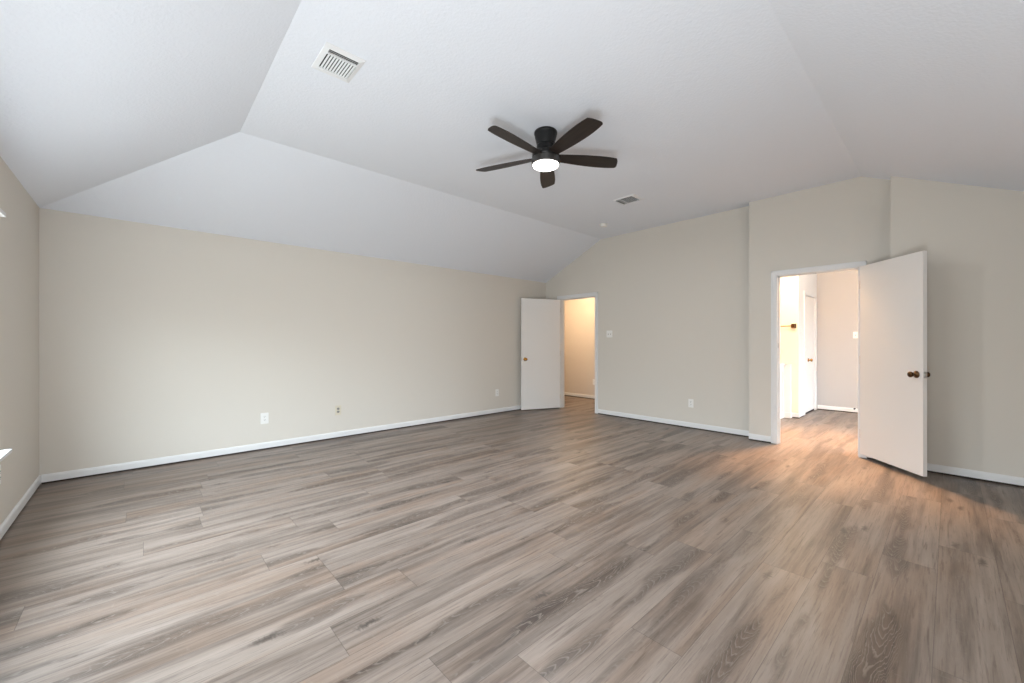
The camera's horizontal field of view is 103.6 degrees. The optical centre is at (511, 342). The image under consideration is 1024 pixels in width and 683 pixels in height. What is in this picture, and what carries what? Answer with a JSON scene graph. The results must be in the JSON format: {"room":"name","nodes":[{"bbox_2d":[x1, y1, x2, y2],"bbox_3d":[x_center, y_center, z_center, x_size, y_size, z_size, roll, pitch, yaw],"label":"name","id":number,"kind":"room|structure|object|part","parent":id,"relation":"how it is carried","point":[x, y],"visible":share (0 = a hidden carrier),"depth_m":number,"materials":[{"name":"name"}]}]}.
{"room":"empty bedroom","nodes":[
{"label":"empty bedroom","id":0,"kind":"room"},
{"bbox_2d":[0,156,38,524],"bbox_3d":[-2.101,0.025,1.217,0.120,2.451,6.239,0,0,-43],"label":"wall","id":1,"kind":"structure","parent":0,"point":[19,230],"depth_m":2.95,"materials":[{"name":"beige paint"}]},
{"bbox_2d":[0,208,11,461],"bbox_3d":[-2.500,-0.059,1.695,0.160,1.530,2.312,0,0,-43],"label":"window","id":2,"kind":"structure","parent":1,"relation":"in","point":[4,453],"depth_m":2.50,"materials":[{"name":"white paint"}]},
{"bbox_3d":[-2.469,-0.810,1.728,0.030,0.028,2.242,0,0,-43],"label":"head rail","id":3,"kind":"part","parent":2,"relation":"part of","materials":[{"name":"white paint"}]},
{"bbox_3d":[-2.482,0.694,1.712,0.110,0.024,2.312,0,0,-43],"label":"sill","id":4,"kind":"part","parent":2,"relation":"part of","materials":[{"name":"white paint"}]},
{"bbox_2d":[0,475,40,539],"bbox_3d":[-2.093,1.208,1.306,0.013,0.084,6.119,0,0,-43],"label":"baseboard","id":5,"kind":"structure","parent":1,"relation":"attached to","point":[14,513],"depth_m":2.91,"materials":[{"name":"white paint"}]},
{"bbox_2d":[39,208,545,474],"bbox_3d":[-1.833,0.025,5.785,6.702,2.451,0.120,0,0,-43],"label":"wall","id":6,"kind":"structure","parent":0,"point":[156,341],"depth_m":4.55,"materials":[{"name":"beige paint"}]},
{"bbox_2d":[261,413,268,423],"bbox_3d":[-2.898,0.885,4.718,0.082,0.128,0.008,0,0,-43],"label":"wall outlet","id":7,"kind":"object","parent":6,"relation":"attached to","point":[264,416],"visible":1,"depth_m":4.72,"materials":[{"name":"white plastic"}]},
{"bbox_2d":[41,405,520,483],"bbox_3d":[-1.744,1.208,5.777,6.556,0.084,0.013,0,0,-43],"label":"baseboard","id":8,"kind":"structure","parent":6,"relation":"attached to","point":[127,466],"depth_m":4.54,"materials":[{"name":"white paint"}]},
{"bbox_2d":[335,405,340,414],"bbox_3d":[-2.282,0.885,5.286,0.076,0.124,0.008,0,0,-43],"label":"wall outlet","id":9,"kind":"object","parent":6,"relation":"attached to","point":[337,408],"visible":1,"depth_m":5.29,"materials":[{"name":"beige plastic"}]},
{"bbox_2d":[521,298,559,409],"bbox_3d":[0.543,0.206,7.564,0.820,2.057,0.166,0,0,-22],"label":"door","id":10,"kind":"structure","parent":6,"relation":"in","point":[540,318],"depth_m":7.53,"materials":[{"name":"white paint"}]},
{"bbox_2d":[0,396,1023,682],"bbox_3d":[1.629,1.290,4.719,10.511,0.080,8.538,0,0,-43],"label":"floor","id":11,"kind":"structure","parent":0,"point":[572,543],"depth_m":2.27,"materials":[{"name":"grey wood"}]},
{"bbox_2d":[0,0,1023,282],"bbox_3d":[0.324,-1.537,3.531,6.702,0.749,6.239,0,0,-43],"label":"ceiling","id":12,"kind":"structure","parent":0,"point":[208,116],"depth_m":2.88,"materials":[{"name":"paint"}]},
{"bbox_2d":[311,42,365,82],"bbox_3d":[-1.127,-1.806,2.615,0.245,0.012,0.300,0,0,-43],"label":"ceiling vent","id":13,"kind":"object","parent":12,"relation":"in","point":[332,60],"visible":1,"depth_m":2.60,"materials":[{"name":"white metal"}]},
{"bbox_3d":[-1.200,-1.804,2.695,0.184,0.008,0.016,0,0,-43],"label":"panel","id":14,"kind":"part","parent":13,"relation":"part of","materials":[{"name":"white metal"}]},
{"bbox_2d":[476,118,617,187],"bbox_3d":[0.278,-1.655,3.421,1.252,0.312,1.266,0,0,-43],"label":"ceiling fan","id":15,"kind":"object","parent":12,"relation":"hanging from","point":[546,158],"visible":1,"depth_m":3.38,"materials":[{"name":"black metal"}]},
{"bbox_3d":[-0.051,-1.595,3.621,0.581,0.036,0.144,0,0,25],"label":"blade","id":16,"kind":"part","parent":15,"relation":"part of","materials":[{"name":"brown wood"}]},
{"bbox_3d":[0.033,-1.595,3.187,0.144,0.036,0.581,0,0,43],"label":"blade","id":17,"kind":"part","parent":15,"relation":"part of","materials":[{"name":"brown wood"}]},
{"bbox_3d":[0.336,-1.595,3.834,0.144,0.036,0.581,0,0,7],"label":"blade","id":18,"kind":"part","parent":15,"relation":"part of","materials":[{"name":"brown wood"}]},
{"bbox_3d":[0.471,-1.595,3.133,0.144,0.036,0.581,0,0,-29],"label":"blade","id":19,"kind":"part","parent":15,"relation":"part of","materials":[{"name":"brown wood"}]},
{"bbox_3d":[0.658,-1.595,3.533,0.581,0.036,0.144,0,0,-11],"label":"blade","id":20,"kind":"part","parent":15,"relation":"part of","materials":[{"name":"brown wood"}]},
{"bbox_2d":[599,223,607,226],"bbox_3d":[1.397,-1.792,6.147,0.124,0.040,0.124,0,0,-43],"label":"smoke detector","id":21,"kind":"object","parent":12,"relation":"attached to","point":[600,224],"visible":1,"depth_m":6.11,"materials":[{"name":"white plastic"}]},
{"bbox_2d":[613,194,644,204],"bbox_3d":[1.476,-1.805,5.088,0.245,0.013,0.300,0,0,-43],"label":"ceiling vent","id":22,"kind":"object","parent":12,"relation":"in","point":[632,198],"visible":1,"depth_m":5.07,"materials":[{"name":"white metal"}]},
{"bbox_2d":[564,297,594,395],"bbox_3d":[1.464,0.030,8.314,1.535,2.441,2.826,0,0,-43],"label":"wall","id":23,"kind":"structure","parent":0,"point":[579,314],"depth_m":9.21,"materials":[{"name":"beige paint"}]},
{"bbox_2d":[564,392,594,398],"bbox_3d":[1.950,1.208,8.761,0.013,0.084,2.626,0,0,-43],"label":"baseboard","id":24,"kind":"structure","parent":23,"relation":"attached to","point":[565,393],"depth_m":9.19,"materials":[{"name":"white paint"}]},
{"bbox_2d":[546,176,1023,477],"bbox_3d":[2.738,-0.286,5.746,0.355,3.072,6.374,0,0,-39],"label":"wall","id":25,"kind":"structure","parent":0,"point":[685,305],"depth_m":4.82,"materials":[{"name":"beige paint"}]},
{"bbox_2d":[557,292,597,412],"bbox_3d":[1.238,0.177,7.475,0.142,2.146,0.940,0,0,-43],"label":"trim","id":26,"kind":"structure","parent":25,"relation":"attached to","point":[593,294],"depth_m":7.55,"materials":[{"name":"white paint"}]},
{"bbox_2d":[607,331,611,336],"bbox_3d":[1.669,-0.151,6.915,0.019,0.118,0.116,0,0,-43],"label":"light switch","id":27,"kind":"object","parent":25,"relation":"attached to","point":[609,333],"visible":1,"depth_m":6.92,"materials":[{"name":"white plastic"}]},
{"bbox_2d":[688,399,692,407],"bbox_3d":[2.616,0.885,5.893,0.008,0.122,0.074,0,0,-43],"label":"wall outlet","id":28,"kind":"object","parent":25,"relation":"attached to","point":[690,401],"visible":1,"depth_m":5.89,"materials":[{"name":"white plastic"}]},
{"bbox_2d":[598,409,1023,487],"bbox_3d":[2.688,1.208,5.700,0.240,0.084,6.128,0,0,-39],"label":"baseboard","id":29,"kind":"structure","parent":25,"relation":"attached to","point":[934,468],"depth_m":5.05,"materials":[{"name":"white paint"}]},
{"bbox_2d":[771,261,866,457],"bbox_3d":[3.569,0.181,4.720,0.142,2.137,0.894,0,0,-43],"label":"trim","id":30,"kind":"structure","parent":25,"relation":"attached to","point":[775,275],"depth_m":4.97,"materials":[{"name":"white paint"}]},
{"bbox_2d":[860,251,929,476],"bbox_3d":[3.759,0.187,4.002,0.166,2.034,0.784,0,0,7],"label":"door","id":31,"kind":"structure","parent":25,"relation":"in","point":[894,374],"depth_m":3.93,"materials":[{"name":"white paint"}]},
{"bbox_3d":[3.672,0.290,3.693,0.066,0.066,0.066,0,0,7],"label":"knob","id":32,"kind":"part","parent":31,"relation":"part of","materials":[{"name":"gold metal"}]},
{"bbox_2d":[780,363,791,418],"bbox_3d":[4.167,0.796,6.401,1.198,0.908,0.215,0,0,-43],"label":"wall","id":33,"kind":"structure","parent":0,"point":[785,368],"depth_m":6.70,"materials":[{"name":"white paint"}]},
{"bbox_3d":[4.576,0.796,6.771,0.095,0.908,0.205,0,0,-43],"label":"post","id":34,"kind":"part","parent":33,"relation":"part of","materials":[{"name":"white paint"}]},
{"bbox_2d":[780,274,816,412],"bbox_3d":[3.880,-0.250,7.244,3.420,3.000,2.021,0,0,-43],"label":"wall","id":35,"kind":"structure","parent":0,"point":[789,286],"depth_m":6.77,"materials":[{"name":"beige paint"}]},
{"bbox_2d":[805,295,813,413],"bbox_3d":[5.332,0.211,7.201,0.794,2.076,0.102,0,0,-43],"label":"door","id":36,"kind":"structure","parent":35,"relation":"in","point":[809,301],"depth_m":7.22,"materials":[{"name":"white paint"}]},
{"bbox_2d":[804,291,816,411],"bbox_3d":[5.334,0.177,7.199,0.914,2.130,0.014,0,0,-43],"label":"trim","id":37,"kind":"structure","parent":35,"relation":"attached to","point":[805,292],"depth_m":7.47,"materials":[{"name":"white paint"}]},
{"bbox_2d":[817,270,857,408],"bbox_3d":[6.994,-0.250,6.296,0.120,3.000,3.591,0,0,-43],"label":"wall","id":38,"kind":"structure","parent":0,"point":[837,292],"depth_m":7.35,"materials":[{"name":"grey paint"}]},
{"bbox_2d":[792,405,857,417],"bbox_3d":[6.314,1.208,5.940,1.363,0.084,3.388,0,0,-43],"label":"baseboard","id":39,"kind":"structure","parent":38,"relation":"attached to","point":[820,407],"depth_m":7.27,"materials":[{"name":"white paint"}]},
{"bbox_2d":[853,332,857,337],"bbox_3d":[6.106,-0.139,7.158,0.019,0.118,0.070,0,0,-43],"label":"light switch","id":40,"kind":"object","parent":38,"relation":"attached to","point":[855,334],"visible":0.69,"depth_m":7.16,"materials":[{"name":"white plastic"}]}
]}

